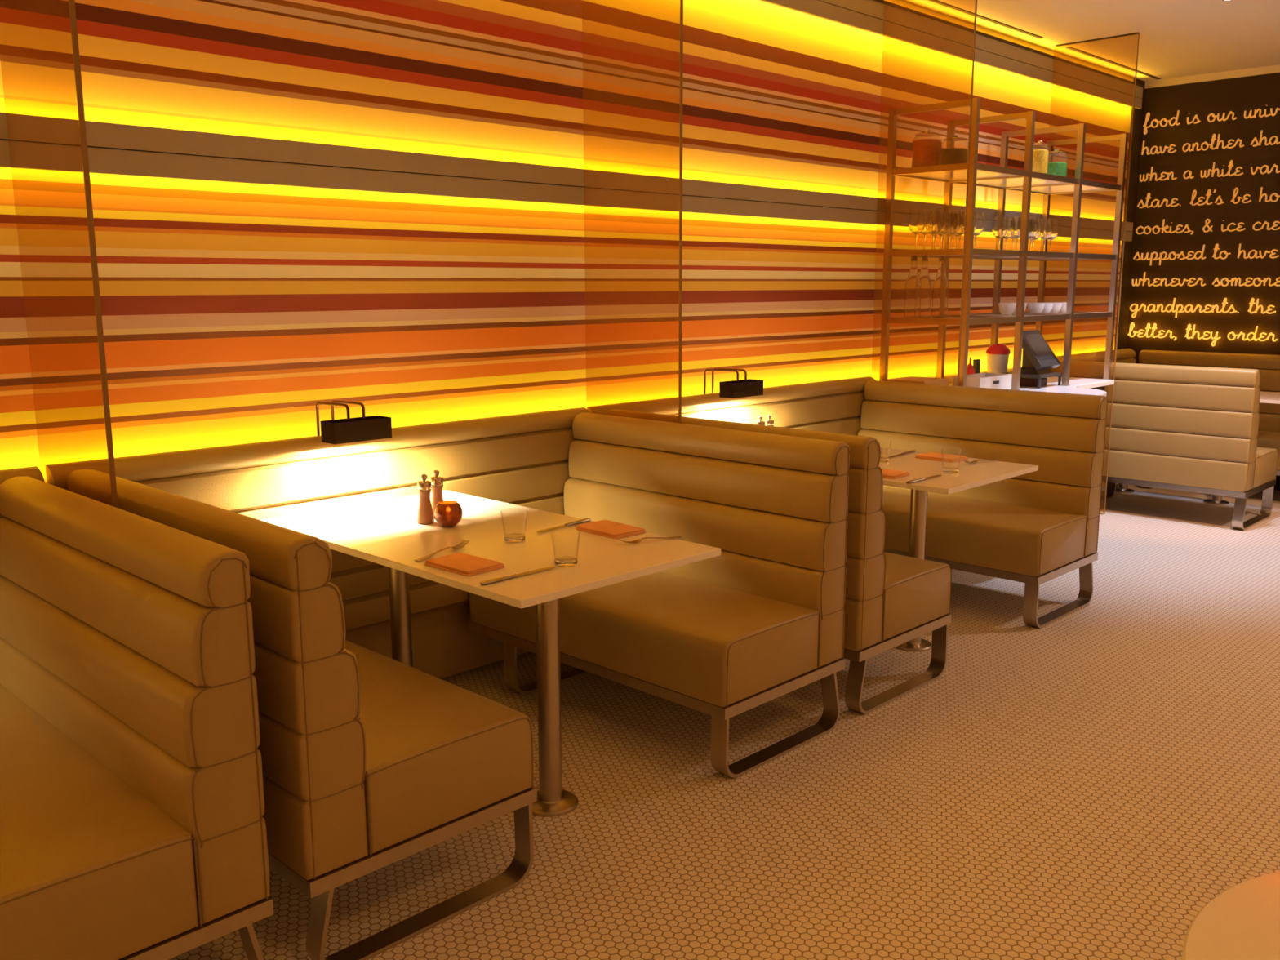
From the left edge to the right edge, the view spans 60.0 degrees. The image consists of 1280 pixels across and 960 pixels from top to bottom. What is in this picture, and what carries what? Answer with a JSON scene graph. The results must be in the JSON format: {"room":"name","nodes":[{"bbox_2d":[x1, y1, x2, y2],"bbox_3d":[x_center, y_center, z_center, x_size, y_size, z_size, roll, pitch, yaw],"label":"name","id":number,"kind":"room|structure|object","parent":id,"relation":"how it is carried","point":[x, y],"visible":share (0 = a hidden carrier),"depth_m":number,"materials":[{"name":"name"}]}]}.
{"room":"restaurant dining room","nodes":[
{"label":"restaurant dining room","id":0,"kind":"room"},
{"bbox_2d":[0,0,1133,482],"bbox_3d":[-0.426,-0.779,4.392,0.100,2.962,12.130,10,14,44],"label":"wall","id":1,"kind":"structure","parent":0,"point":[230,310],"depth_m":4.08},
{"bbox_2d":[0,466,44,517],"bbox_3d":[-2.379,0.564,2.436,0.124,0.966,2.028,10,14,44],"label":"wall panel","id":2,"kind":"object","parent":1,"relation":"attached to","point":[33,472],"visible":0.11,"depth_m":3.02,"materials":[{"name":"beige leather"}]},
{"bbox_2d":[44,407,591,678],"bbox_3d":[-0.942,0.306,3.879,0.124,0.966,2.030,10,14,44],"label":"wall panel","id":3,"kind":"object","parent":1,"relation":"attached to","point":[522,460],"visible":0.3,"depth_m":3.86,"materials":[{"name":"beige leather"}]},
{"bbox_2d":[315,400,391,444],"bbox_3d":[-0.969,-0.155,3.626,0.238,0.203,0.210,10,14,44],"label":"lamp","id":4,"kind":"object","parent":3,"relation":"attached to","point":[349,429],"visible":0.98,"depth_m":3.54,"materials":[{"name":"black metal"}]},
{"bbox_2d":[0,112,1133,241],"bbox_3d":[-0.025,-1.197,4.608,0.075,0.137,10.500,10,14,44],"label":"trim","id":5,"kind":"structure","parent":1,"relation":"attached to","point":[26,141],"depth_m":3.76,"materials":[{"name":"brown wood"}]},
{"bbox_2d":[586,376,875,435],"bbox_3d":[0.512,0.045,5.338,0.124,0.966,2.070,10,14,44],"label":"wall panel","id":6,"kind":"object","parent":1,"relation":"attached to","point":[834,406],"visible":0.13,"depth_m":5.40,"materials":[{"name":"beige leather"}]},
{"bbox_2d":[703,368,763,398],"bbox_3d":[0.397,-0.400,4.996,0.238,0.203,0.210,10,14,44],"label":"lamp","id":7,"kind":"object","parent":6,"relation":"attached to","point":[736,388],"visible":0.97,"depth_m":4.91,"materials":[{"name":"black metal"}]},
{"bbox_2d":[758,0,1143,109],"bbox_3d":[-0.027,-2.138,4.441,0.075,0.149,10.500,10,14,44],"label":"trim","id":8,"kind":"structure","parent":1,"relation":"attached to","point":[873,16],"depth_m":6.22,"materials":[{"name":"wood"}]},
{"bbox_2d":[1046,348,1135,370],"bbox_3d":[3.193,-0.436,8.029,0.124,0.966,1.595,10,14,44],"label":"wall panel","id":9,"kind":"object","parent":1,"relation":"attached to","point":[1123,355],"visible":0.12,"depth_m":8.09,"materials":[{"name":"brown wood"}]},
{"bbox_2d":[1114,77,1145,349],"bbox_3d":[3.708,-1.508,8.469,0.003,2.962,0.224,10,14,44],"label":"trim","id":10,"kind":"structure","parent":1,"relation":"attached to","point":[1138,113],"depth_m":8.39,"materials":[{"name":"brown wood"}]},
{"bbox_2d":[168,481,1279,959],"bbox_3d":[2.076,1.125,2.240,7.100,0.050,12.130,10,14,44],"label":"floor","id":11,"kind":"structure","parent":0,"point":[1082,784],"depth_m":3.21,"materials":[{"name":"white tile"}]},
{"bbox_2d":[68,0,118,508],"bbox_3d":[-1.472,-0.495,2.802,0.511,2.962,0.024,10,14,44],"label":"glass wall","id":12,"kind":"structure","parent":11,"relation":"on","point":[71,2],"depth_m":2.61,"materials":[{"name":"clear glass"}]},
{"bbox_2d":[0,475,273,959],"bbox_3d":[-1.414,0.577,2.436,1.248,0.975,0.626,10,14,44],"label":"bench","id":13,"kind":"object","parent":11,"relation":"on","point":[133,826],"visible":1,"depth_m":2.20,"materials":[{"name":"beige leather"}]},
{"bbox_2d":[66,468,537,959],"bbox_3d":[-0.922,0.489,2.930,1.248,0.975,0.626,10,14,44],"label":"bench","id":14,"kind":"object","parent":11,"relation":"on","point":[372,761],"visible":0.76,"depth_m":2.42,"materials":[{"name":"beige leather"}]},
{"bbox_2d":[261,489,720,817],"bbox_3d":[-0.487,0.528,3.355,1.296,0.750,0.722,10,14,44],"label":"dining table","id":15,"kind":"object","parent":11,"relation":"on","point":[388,533],"visible":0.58,"depth_m":3.13,"materials":[{"name":"white laminate"}]},
{"bbox_2d":[417,474,434,524],"bbox_3d":[-0.665,0.057,3.424,0.053,0.152,0.053,10,14,44],"label":"pepper mill","id":16,"kind":"object","parent":15,"relation":"on","point":[425,513],"visible":1,"depth_m":3.41,"materials":[{"name":"brown wood"}]},
{"bbox_2d":[429,470,443,519],"bbox_3d":[-0.641,0.044,3.498,0.053,0.152,0.053,10,14,44],"label":"pepper mill","id":17,"kind":"object","parent":15,"relation":"on","point":[437,482],"visible":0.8,"depth_m":3.48,"materials":[{"name":"brown wood"}]},
{"bbox_2d":[414,539,469,561],"bbox_3d":[-0.542,0.193,3.038,0.024,0.017,0.204,6,12,31],"label":"fork","id":18,"kind":"object","parent":15,"relation":"on","point":[464,541],"visible":1,"depth_m":3.05,"materials":[{"name":"silver metal"}]},
{"bbox_2d":[433,500,462,526],"bbox_3d":[-0.585,0.104,3.381,0.087,0.073,0.087,10,14,44],"label":"candle holder","id":19,"kind":"object","parent":15,"relation":"on","point":[447,513],"visible":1,"depth_m":3.35,"materials":[{"name":"orange glass"}]},
{"bbox_2d":[424,552,504,576],"bbox_3d":[-0.461,0.219,2.905,0.184,0.014,0.124,9,13,41],"label":"napkin","id":20,"kind":"object","parent":15,"relation":"on","point":[461,563],"visible":1,"depth_m":2.88,"materials":[{"name":"orange fabric"}]},
{"bbox_2d":[500,513,527,542],"bbox_3d":[-0.361,0.132,3.186,0.078,0.088,0.078,10,14,44],"label":"tumbler","id":21,"kind":"object","parent":15,"relation":"on","point":[510,538],"visible":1,"depth_m":3.17,"materials":[{"name":"clear glass"}]},
{"bbox_2d":[480,566,555,585],"bbox_3d":[-0.307,0.240,2.798,0.234,0.009,0.019,-10,14,-43],"label":"knife","id":22,"kind":"object","parent":15,"relation":"on","point":[504,578],"visible":1,"depth_m":2.77,"materials":[{"name":"silver metal"}]},
{"bbox_2d":[536,517,591,532],"bbox_3d":[-0.231,0.138,3.373,0.018,0.009,0.234,8,13,38],"label":"knife","id":23,"kind":"object","parent":15,"relation":"on","point":[588,518],"visible":1,"depth_m":3.38,"materials":[{"name":"silver metal"}]},
{"bbox_2d":[551,532,580,566],"bbox_3d":[-0.195,0.179,2.913,0.078,0.088,0.078,10,14,44],"label":"tumbler","id":24,"kind":"object","parent":15,"relation":"on","point":[560,561],"visible":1,"depth_m":2.90,"materials":[{"name":"clear glass"}]},
{"bbox_2d":[575,520,645,538],"bbox_3d":[-0.088,0.146,3.314,0.124,0.014,0.184,-10,14,-43],"label":"napkin","id":25,"kind":"object","parent":15,"relation":"on","point":[606,528],"visible":1,"depth_m":3.29,"materials":[{"name":"orange fabric"}]},
{"bbox_2d":[617,536,682,543],"bbox_3d":[0.031,0.168,3.174,0.204,0.017,0.024,-6,12,-30],"label":"fork","id":26,"kind":"object","parent":15,"relation":"on","point":[638,540],"visible":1,"depth_m":3.16,"materials":[{"name":"silver metal"}]},
{"bbox_2d":[468,413,849,777],"bbox_3d":[0.024,0.319,3.880,1.248,0.975,0.626,10,14,44],"label":"bench","id":27,"kind":"object","parent":11,"relation":"on","point":[757,622],"visible":0.95,"depth_m":3.67,"materials":[{"name":"beige leather"}]},
{"bbox_2d":[678,0,683,423],"bbox_3d":[-0.033,-0.754,4.246,0.511,2.962,0.024,10,14,44],"label":"glass wall","id":28,"kind":"structure","parent":11,"relation":"on","point":[681,1],"depth_m":4.02,"materials":[{"name":"clear glass"}]},
{"bbox_2d":[605,408,951,714],"bbox_3d":[0.519,0.230,4.376,1.248,0.975,0.626,10,14,44],"label":"bench","id":29,"kind":"object","parent":11,"relation":"on","point":[892,600],"visible":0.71,"depth_m":3.84,"materials":[{"name":"beige leather"}]},
{"bbox_2d":[877,447,1038,651],"bbox_3d":[0.901,0.279,4.748,1.296,0.750,0.722,10,14,44],"label":"dining table","id":30,"kind":"object","parent":11,"relation":"on","point":[969,475],"visible":0.39,"depth_m":4.45,"materials":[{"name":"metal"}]},
{"bbox_2d":[755,416,764,425],"bbox_3d":[0.532,-0.208,4.910,0.053,0.152,0.053,10,14,44],"label":"pepper mill","id":31,"kind":"object","parent":30,"relation":"on","point":[760,421],"visible":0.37,"depth_m":4.89,"materials":[{"name":"brown wood"}]},
{"bbox_2d":[764,414,773,426],"bbox_3d":[0.577,-0.215,4.952,0.053,0.152,0.053,10,14,44],"label":"pepper mill","id":32,"kind":"object","parent":30,"relation":"on","point":[768,422],"visible":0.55,"depth_m":4.93,"materials":[{"name":"brown wood"}]},
{"bbox_2d":[879,449,890,462],"bbox_3d":[1.004,-0.122,4.603,0.078,0.088,0.078,10,14,44],"label":"tumbler","id":33,"kind":"object","parent":30,"relation":"on","point":[882,459],"visible":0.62,"depth_m":4.59,"materials":[{"name":"clear glass"}]},
{"bbox_2d":[881,468,909,479],"bbox_3d":[0.932,-0.028,4.283,0.184,0.014,0.124,8,13,40],"label":"napkin","id":34,"kind":"object","parent":30,"relation":"on","point":[886,473],"visible":0.51,"depth_m":4.23,"materials":[{"name":"orange fabric"}]},
{"bbox_2d":[888,449,915,457],"bbox_3d":[1.128,-0.112,4.771,0.018,0.009,0.234,8,13,39],"label":"knife","id":35,"kind":"object","parent":30,"relation":"on","point":[913,451],"visible":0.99,"depth_m":4.79,"materials":[{"name":"silver metal"}]},
{"bbox_2d":[906,474,942,483],"bbox_3d":[1.071,-0.005,4.168,0.234,0.009,0.019,-10,14,-43],"label":"knife","id":36,"kind":"object","parent":30,"relation":"on","point":[931,477],"visible":1,"depth_m":4.14,"materials":[{"name":"silver metal"}]},
{"bbox_2d":[915,452,968,462],"bbox_3d":[1.272,-0.097,4.673,0.124,0.014,0.184,-10,14,-43],"label":"napkin","id":37,"kind":"object","parent":30,"relation":"on","point":[928,455],"visible":0.99,"depth_m":4.64,"materials":[{"name":"orange fabric"}]},
{"bbox_2d":[941,450,961,473],"bbox_3d":[1.217,-0.075,4.334,0.078,0.088,0.078,10,14,44],"label":"tumbler","id":38,"kind":"object","parent":30,"relation":"on","point":[946,469],"visible":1,"depth_m":4.32,"materials":[{"name":"clear glass"}]},
{"bbox_2d":[963,459,997,463],"bbox_3d":[1.406,-0.082,4.566,0.204,0.017,0.024,-7,12,-36],"label":"fork","id":39,"kind":"object","parent":30,"relation":"on","point":[975,460],"visible":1,"depth_m":4.54,"materials":[{"name":"silver metal"}]},
{"bbox_2d":[956,0,977,386],"bbox_3d":[1.434,-1.017,5.719,0.511,2.962,0.024,10,14,44],"label":"glass wall","id":40,"kind":"structure","parent":11,"relation":"on","point":[975,6],"depth_m":5.46,"materials":[{"name":"clear glass"}]},
{"bbox_2d":[857,380,1107,627],"bbox_3d":[1.473,0.059,5.334,1.248,0.975,0.626,10,14,44],"label":"bench","id":41,"kind":"object","parent":11,"relation":"on","point":[1035,528],"visible":0.85,"depth_m":5.14,"materials":[{"name":"beige leather"}]},
{"bbox_2d":[948,376,1114,396],"bbox_3d":[2.222,-0.097,6.483,0.920,0.880,1.865,10,14,44],"label":"countertop","id":42,"kind":"structure","parent":11,"relation":"on","point":[1087,386],"depth_m":6.56,"materials":[{"name":"white laminate"}]},
{"bbox_2d":[887,376,948,385],"bbox_3d":[1.515,-0.510,6.056,0.240,0.085,0.260,10,14,44],"label":"carton","id":43,"kind":"object","parent":42,"relation":"on","point":[942,381],"visible":0.44,"depth_m":6.00,"materials":[{"name":"cardboard"}]},
{"bbox_2d":[966,356,974,374],"bbox_3d":[1.904,-0.620,6.396,0.056,0.180,0.056,10,14,44],"label":"sauce bottle","id":44,"kind":"object","parent":42,"relation":"on","point":[970,366],"visible":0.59,"depth_m":6.38,"materials":[{"name":"red plastic"}]},
{"bbox_2d":[973,359,980,373],"bbox_3d":[1.969,-0.625,6.483,0.028,0.160,0.045,10,14,44],"label":"card reader","id":45,"kind":"object","parent":42,"relation":"on","point":[976,362],"visible":0.55,"depth_m":6.46,"materials":[{"name":"grey plastic"}]},
{"bbox_2d":[952,372,1012,389],"bbox_3d":[1.907,-0.536,6.167,0.161,0.095,0.370,10,14,44],"label":"storage bin","id":46,"kind":"object","parent":42,"relation":"on","point":[991,380],"visible":0.57,"depth_m":6.11,"materials":[{"name":"white plastic"}]},
{"bbox_2d":[986,343,1009,373],"bbox_3d":[2.163,-0.702,6.700,0.138,0.236,0.138,10,14,44],"label":"tub","id":47,"kind":"object","parent":46,"relation":"on","point":[997,354],"visible":0.83,"depth_m":6.65,"materials":[{"name":"white plastic"}]},
{"bbox_2d":[879,97,1128,390],"bbox_3d":[2.133,-1.282,6.376,0.503,1.492,1.893,10,14,44],"label":"shelf unit","id":48,"kind":"object","parent":42,"relation":"on","point":[1002,178],"visible":0.77,"depth_m":6.08,"materials":[{"name":"silver metal"}]},
{"bbox_2d":[903,255,921,318],"bbox_3d":[1.458,-1.030,5.914,0.086,0.337,0.086,10,14,44],"label":"glass bottle","id":49,"kind":"object","parent":48,"relation":"on","point":[912,307],"visible":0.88,"depth_m":5.89,"materials":[{"name":"white"}]},
{"bbox_2d":[908,209,924,249],"bbox_3d":[1.457,-1.311,5.835,0.084,0.216,0.084,10,14,44],"label":"wine glass","id":50,"kind":"object","parent":48,"relation":"on","point":[917,217],"visible":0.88,"depth_m":5.80,"materials":[{"name":"clear glass"}]},
{"bbox_2d":[908,209,924,234],"bbox_3d":[1.457,-1.357,5.827,0.084,0.124,0.084,10,14,44],"label":"bowl","id":51,"kind":"object","parent":50,"relation":"on","point":[917,217],"depth_m":5.80,"materials":[{"name":"clear glass"}]},
{"bbox_2d":[919,255,932,318],"bbox_3d":[1.535,-1.044,5.991,0.086,0.337,0.086,10,14,44],"label":"glass bottle","id":52,"kind":"object","parent":48,"relation":"on","point":[926,282],"visible":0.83,"depth_m":5.96,"materials":[{"name":"white"}]},
{"bbox_2d":[920,210,930,249],"bbox_3d":[1.518,-1.322,5.896,0.084,0.216,0.084,10,14,44],"label":"wine glass","id":53,"kind":"object","parent":48,"relation":"on","point":[926,230],"visible":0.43,"depth_m":5.86,"materials":[{"name":"clear glass"}]},
{"bbox_2d":[920,210,930,234],"bbox_3d":[1.517,-1.367,5.888,0.084,0.124,0.084,10,14,44],"label":"bowl","id":54,"kind":"object","parent":53,"relation":"on","point":[926,230],"depth_m":5.85,"materials":[{"name":"clear glass"}]},
{"bbox_2d":[911,129,942,167],"bbox_3d":[1.490,-1.714,5.755,0.148,0.205,0.148,10,14,44],"label":"candy jar","id":55,"kind":"object","parent":48,"relation":"on","point":[926,152],"visible":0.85,"depth_m":5.70,"materials":[{"name":"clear glass"}]},
{"bbox_2d":[927,208,944,248],"bbox_3d":[1.543,-1.302,5.780,0.084,0.216,0.084,10,14,44],"label":"wine glass","id":56,"kind":"object","parent":48,"relation":"on","point":[935,223],"visible":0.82,"depth_m":5.74,"materials":[{"name":"clear glass"}]},
{"bbox_2d":[927,208,944,233],"bbox_3d":[1.543,-1.347,5.772,0.084,0.124,0.084,10,14,44],"label":"bowl","id":57,"kind":"object","parent":56,"relation":"on","point":[935,223],"depth_m":5.74,"materials":[{"name":"clear glass"}]},
{"bbox_2d":[931,255,948,317],"bbox_3d":[1.666,-1.070,6.137,0.086,0.337,0.086,10,14,44],"label":"glass bottle","id":58,"kind":"object","parent":48,"relation":"on","point":[940,285],"visible":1,"depth_m":6.11,"materials":[{"name":"brown"}]},
{"bbox_2d":[939,209,952,248],"bbox_3d":[1.603,-1.313,5.841,0.084,0.216,0.084,10,14,44],"label":"wine glass","id":59,"kind":"object","parent":48,"relation":"on","point":[948,224],"visible":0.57,"depth_m":5.80,"materials":[{"name":"clear glass"}]},
{"bbox_2d":[939,209,952,234],"bbox_3d":[1.603,-1.358,5.833,0.084,0.124,0.084,10,14,44],"label":"bowl","id":60,"kind":"object","parent":59,"relation":"on","point":[948,224],"depth_m":5.80,"materials":[{"name":"clear glass"}]},
{"bbox_2d":[939,135,968,164],"bbox_3d":[1.603,-1.673,5.647,0.140,0.162,0.140,10,14,44],"label":"candy jar","id":61,"kind":"object","parent":48,"relation":"on","point":[953,155],"visible":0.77,"depth_m":5.60,"materials":[{"name":"clear glass"}]},
{"bbox_2d":[947,210,960,248],"bbox_3d":[1.663,-1.323,5.901,0.084,0.216,0.084,10,14,44],"label":"wine glass","id":62,"kind":"object","parent":48,"relation":"on","point":[956,225],"visible":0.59,"depth_m":5.86,"materials":[{"name":"clear glass"}]},
{"bbox_2d":[947,210,960,234],"bbox_3d":[1.663,-1.369,5.893,0.084,0.124,0.084,10,14,44],"label":"bowl","id":63,"kind":"object","parent":62,"relation":"on","point":[956,225],"depth_m":5.86,"materials":[{"name":"clear glass"}]},
{"bbox_2d":[955,211,965,248],"bbox_3d":[1.723,-1.334,5.962,0.084,0.216,0.084,10,14,44],"label":"wine glass","id":64,"kind":"object","parent":48,"relation":"on","point":[961,231],"visible":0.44,"depth_m":5.92,"materials":[{"name":"clear glass"}]},
{"bbox_2d":[955,211,965,235],"bbox_3d":[1.723,-1.379,5.954,0.084,0.124,0.084,10,14,44],"label":"bowl","id":65,"kind":"object","parent":64,"relation":"on","point":[961,231],"depth_m":5.92,"materials":[{"name":"clear glass"}]},
{"bbox_2d":[973,212,984,248],"bbox_3d":[1.844,-1.356,6.083,0.084,0.216,0.084,10,14,44],"label":"wine glass","id":66,"kind":"object","parent":48,"relation":"on","point":[980,215],"visible":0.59,"depth_m":6.04,"materials":[{"name":"clear glass"}]},
{"bbox_2d":[973,212,984,235],"bbox_3d":[1.844,-1.401,6.075,0.084,0.124,0.084,10,14,44],"label":"bowl","id":67,"kind":"object","parent":66,"relation":"on","point":[980,215],"depth_m":6.04,"materials":[{"name":"clear glass"}]},
{"bbox_2d":[992,216,1007,249],"bbox_3d":[2.088,-1.418,6.433,0.084,0.216,0.084,10,14,44],"label":"wine glass","id":68,"kind":"object","parent":48,"relation":"on","point":[1000,223],"visible":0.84,"depth_m":6.39,"materials":[{"name":"clear glass"}]},
{"bbox_2d":[992,216,1007,238],"bbox_3d":[2.088,-1.464,6.425,0.084,0.124,0.084,10,14,44],"label":"bowl","id":69,"kind":"object","parent":68,"relation":"on","point":[1000,223],"depth_m":6.39,"materials":[{"name":"clear glass"}]},
{"bbox_2d":[998,302,1016,315],"bbox_3d":[2.183,-1.016,6.588,0.104,0.070,0.104,10,14,44],"label":"bowl","id":70,"kind":"object","parent":48,"relation":"on","point":[1006,308],"visible":0.98,"depth_m":6.55,"materials":[{"name":"white ceramic"}]},
{"bbox_2d":[1003,217,1012,249],"bbox_3d":[2.150,-1.429,6.495,0.084,0.216,0.084,10,14,44],"label":"wine glass","id":71,"kind":"object","parent":48,"relation":"on","point":[1008,235],"visible":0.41,"depth_m":6.45,"materials":[{"name":"clear glass"}]},
{"bbox_2d":[1003,217,1012,239],"bbox_3d":[2.149,-1.475,6.487,0.084,0.124,0.084,10,14,44],"label":"bowl","id":72,"kind":"object","parent":71,"relation":"on","point":[1008,235],"depth_m":6.45,"materials":[{"name":"clear glass"}]},
{"bbox_2d":[1009,215,1021,250],"bbox_3d":[2.173,-1.409,6.378,0.084,0.216,0.084,10,14,44],"label":"wine glass","id":73,"kind":"object","parent":48,"relation":"on","point":[1015,222],"visible":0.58,"depth_m":6.34,"materials":[{"name":"clear glass"}]},
{"bbox_2d":[1009,215,1021,238],"bbox_3d":[2.173,-1.454,6.370,0.084,0.124,0.084,10,14,44],"label":"bowl","id":74,"kind":"object","parent":73,"relation":"on","point":[1015,222],"depth_m":6.34,"materials":[{"name":"clear glass"}]},
{"bbox_2d":[1028,216,1032,236],"bbox_3d":[2.235,-1.420,6.440,0.084,0.216,0.084,10,14,44],"label":"wine glass","id":75,"kind":"object","parent":48,"relation":"on","point":[1030,228],"visible":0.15,"depth_m":6.40,"materials":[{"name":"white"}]},
{"bbox_2d":[1028,217,1039,250],"bbox_3d":[2.296,-1.431,6.502,0.084,0.216,0.084,10,14,44],"label":"wine glass","id":76,"kind":"object","parent":48,"relation":"on","point":[1035,230],"visible":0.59,"depth_m":6.46,"materials":[{"name":"clear glass"}]},
{"bbox_2d":[1028,217,1039,239],"bbox_3d":[2.296,-1.476,6.494,0.084,0.124,0.084,10,14,44],"label":"bowl","id":77,"kind":"object","parent":76,"relation":"on","point":[1035,230],"depth_m":6.46,"materials":[{"name":"clear glass"}]},
{"bbox_2d":[1026,302,1044,313],"bbox_3d":[2.392,-1.036,6.699,0.104,0.070,0.104,10,14,44],"label":"bowl","id":78,"kind":"object","parent":48,"relation":"on","point":[1033,308],"visible":0.84,"depth_m":6.66,"materials":[{"name":"white ceramic"}]},
{"bbox_2d":[1031,140,1048,173],"bbox_3d":[2.223,-1.786,6.168,0.100,0.200,0.100,10,14,44],"label":"candy jar","id":79,"kind":"object","parent":48,"relation":"on","point":[1040,158],"visible":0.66,"depth_m":6.13,"materials":[{"name":"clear glass"}]},
{"bbox_2d":[1038,217,1052,251],"bbox_3d":[2.420,-1.453,6.625,0.084,0.216,0.084,10,14,44],"label":"wine glass","id":80,"kind":"object","parent":48,"relation":"on","point":[1045,232],"visible":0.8,"depth_m":6.59,"materials":[{"name":"clear glass"}]},
{"bbox_2d":[1038,217,1052,239],"bbox_3d":[2.420,-1.498,6.617,0.084,0.124,0.084,10,14,44],"label":"bowl","id":81,"kind":"object","parent":80,"relation":"on","point":[1045,232],"depth_m":6.58,"materials":[{"name":"clear glass"}]},
{"bbox_2d":[1040,302,1053,313],"bbox_3d":[2.473,-1.049,6.773,0.104,0.070,0.104,10,14,44],"label":"bowl","id":82,"kind":"object","parent":48,"relation":"on","point":[1047,308],"visible":0.61,"depth_m":6.73,"materials":[{"name":"white ceramic"}]},
{"bbox_2d":[1048,218,1058,251],"bbox_3d":[2.481,-1.464,6.687,0.084,0.216,0.084,10,14,44],"label":"wine glass","id":83,"kind":"object","parent":48,"relation":"on","point":[1055,221],"visible":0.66,"depth_m":6.64,"materials":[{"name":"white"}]},
{"bbox_2d":[1048,218,1058,239],"bbox_3d":[2.481,-1.509,6.679,0.084,0.124,0.084,10,14,44],"label":"bowl","id":84,"kind":"object","parent":83,"relation":"on","point":[1055,221],"depth_m":6.64,"materials":[{"name":"clear glass"}]},
{"bbox_2d":[1044,302,1062,313],"bbox_3d":[2.554,-1.062,6.847,0.104,0.070,0.104,10,14,44],"label":"bowl","id":85,"kind":"object","parent":48,"relation":"on","point":[1056,307],"visible":0.7,"depth_m":6.81,"materials":[{"name":"white ceramic"}]},
{"bbox_2d":[1047,149,1068,176],"bbox_3d":[2.377,-1.802,6.332,0.128,0.173,0.128,10,14,44],"label":"candy jar","id":86,"kind":"object","parent":48,"relation":"on","point":[1053,168],"visible":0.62,"depth_m":6.29,"materials":[{"name":"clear glass"}]},
{"bbox_2d":[1057,302,1066,313],"bbox_3d":[2.634,-1.075,6.920,0.104,0.070,0.104,10,14,44],"label":"bowl","id":87,"kind":"object","parent":48,"relation":"on","point":[1063,310],"visible":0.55,"depth_m":6.88,"materials":[{"name":"white ceramic"}]},
{"bbox_2d":[1002,329,1062,388],"bbox_3d":[2.312,-0.719,6.541,0.260,0.323,0.290,10,14,44],"label":"payment terminal","id":88,"kind":"object","parent":42,"relation":"on","point":[1038,357],"visible":0.84,"depth_m":6.49,"materials":[{"name":"grey plastic"}]},
{"bbox_2d":[1019,377,1047,386],"bbox_3d":[2.323,-0.583,6.569,0.130,0.045,0.130,10,14,44],"label":"box","id":89,"kind":"object","parent":42,"relation":"on","point":[1024,381],"visible":0.74,"depth_m":6.53,"materials":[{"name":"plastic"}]},
{"bbox_2d":[1055,32,1139,514],"bbox_3d":[2.818,-1.264,7.099,0.524,2.962,0.024,10,14,44],"label":"glass wall","id":90,"kind":"structure","parent":11,"relation":"on","point":[1133,33],"depth_m":6.88,"materials":[{"name":"clear glass"}]},
{"bbox_2d":[1050,360,1278,529],"bbox_3d":[3.394,-0.281,7.234,1.248,0.975,0.626,10,14,44],"label":"bench","id":91,"kind":"object","parent":11,"relation":"on","point":[1190,428],"visible":0.78,"depth_m":6.84,"materials":[{"name":"beige leather"}]},
{"bbox_2d":[1115,391,1279,505],"bbox_3d":[3.773,-0.239,7.640,1.255,0.750,0.600,10,14,44],"label":"dining table","id":92,"kind":"object","parent":11,"relation":"on","point":[1273,397],"visible":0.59,"depth_m":7.50,"materials":[{"name":"white laminate"}]},
{"bbox_2d":[1138,349,1279,488],"bbox_3d":[4.447,-0.355,7.638,2.202,0.975,0.626,10,14,44],"label":"bench","id":93,"kind":"object","parent":11,"relation":"on","point":[1268,365],"visible":0.22,"depth_m":7.89,"materials":[{"name":"beige leather"}]},
{"bbox_2d":[1182,871,1279,959],"bbox_3d":[0.906,0.916,1.136,0.686,0.750,0.686,10,14,44],"label":"round table","id":94,"kind":"object","parent":11,"relation":"on","point":[1242,922],"visible":1,"depth_m":1.27,"materials":[{"name":"white laminate"}]},
{"bbox_2d":[902,0,1279,81],"bbox_3d":[2.069,-1.841,1.716,7.100,0.050,12.130,10,14,44],"label":"ceiling","id":95,"kind":"structure","parent":0,"point":[1178,38],"depth_m":6.58,"materials":[{"name":"beige paint"}]},
{"bbox_2d":[928,0,1043,38],"bbox_3d":[1.912,-2.623,6.244,0.024,0.024,1.570,10,14,44],"label":"ceiling slot","id":96,"kind":"object","parent":95,"relation":"attached to","point":[933,1],"visible":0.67,"depth_m":6.29,"materials":[{"name":"brown"}]},
{"bbox_2d":[1066,46,1160,79],"bbox_3d":[3.277,-2.868,7.614,0.024,0.024,1.570,10,14,44],"label":"ceiling slot","id":97,"kind":"object","parent":95,"relation":"attached to","point":[1068,47],"visible":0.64,"depth_m":7.54,"materials":[{"name":"brown"}]},
{"bbox_2d":[1126,72,1279,490],"bbox_3d":[4.750,-1.373,7.688,2.600,2.962,0.100,10,14,44],"label":"wall","id":98,"kind":"structure","parent":0,"point":[1237,95],"depth_m":8.10,"materials":[{"name":"black paint"}]},
{"bbox_2d":[1127,105,1279,346],"bbox_3d":[4.152,-1.840,8.079,1.054,1.716,0.019,10,14,44],"label":"script sign","id":99,"kind":"object","parent":98,"relation":"attached to","point":[1224,301],"visible":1,"depth_m":8.09,"materials":[{"name":"yellow"}]},
{"bbox_2d":[1144,64,1279,88],"bbox_3d":[4.707,-2.800,7.395,2.600,0.050,0.012,10,14,44],"label":"trim","id":100,"kind":"structure","parent":98,"relation":"attached to","point":[1273,68],"depth_m":7.95,"materials":[{"name":"beige paint"}]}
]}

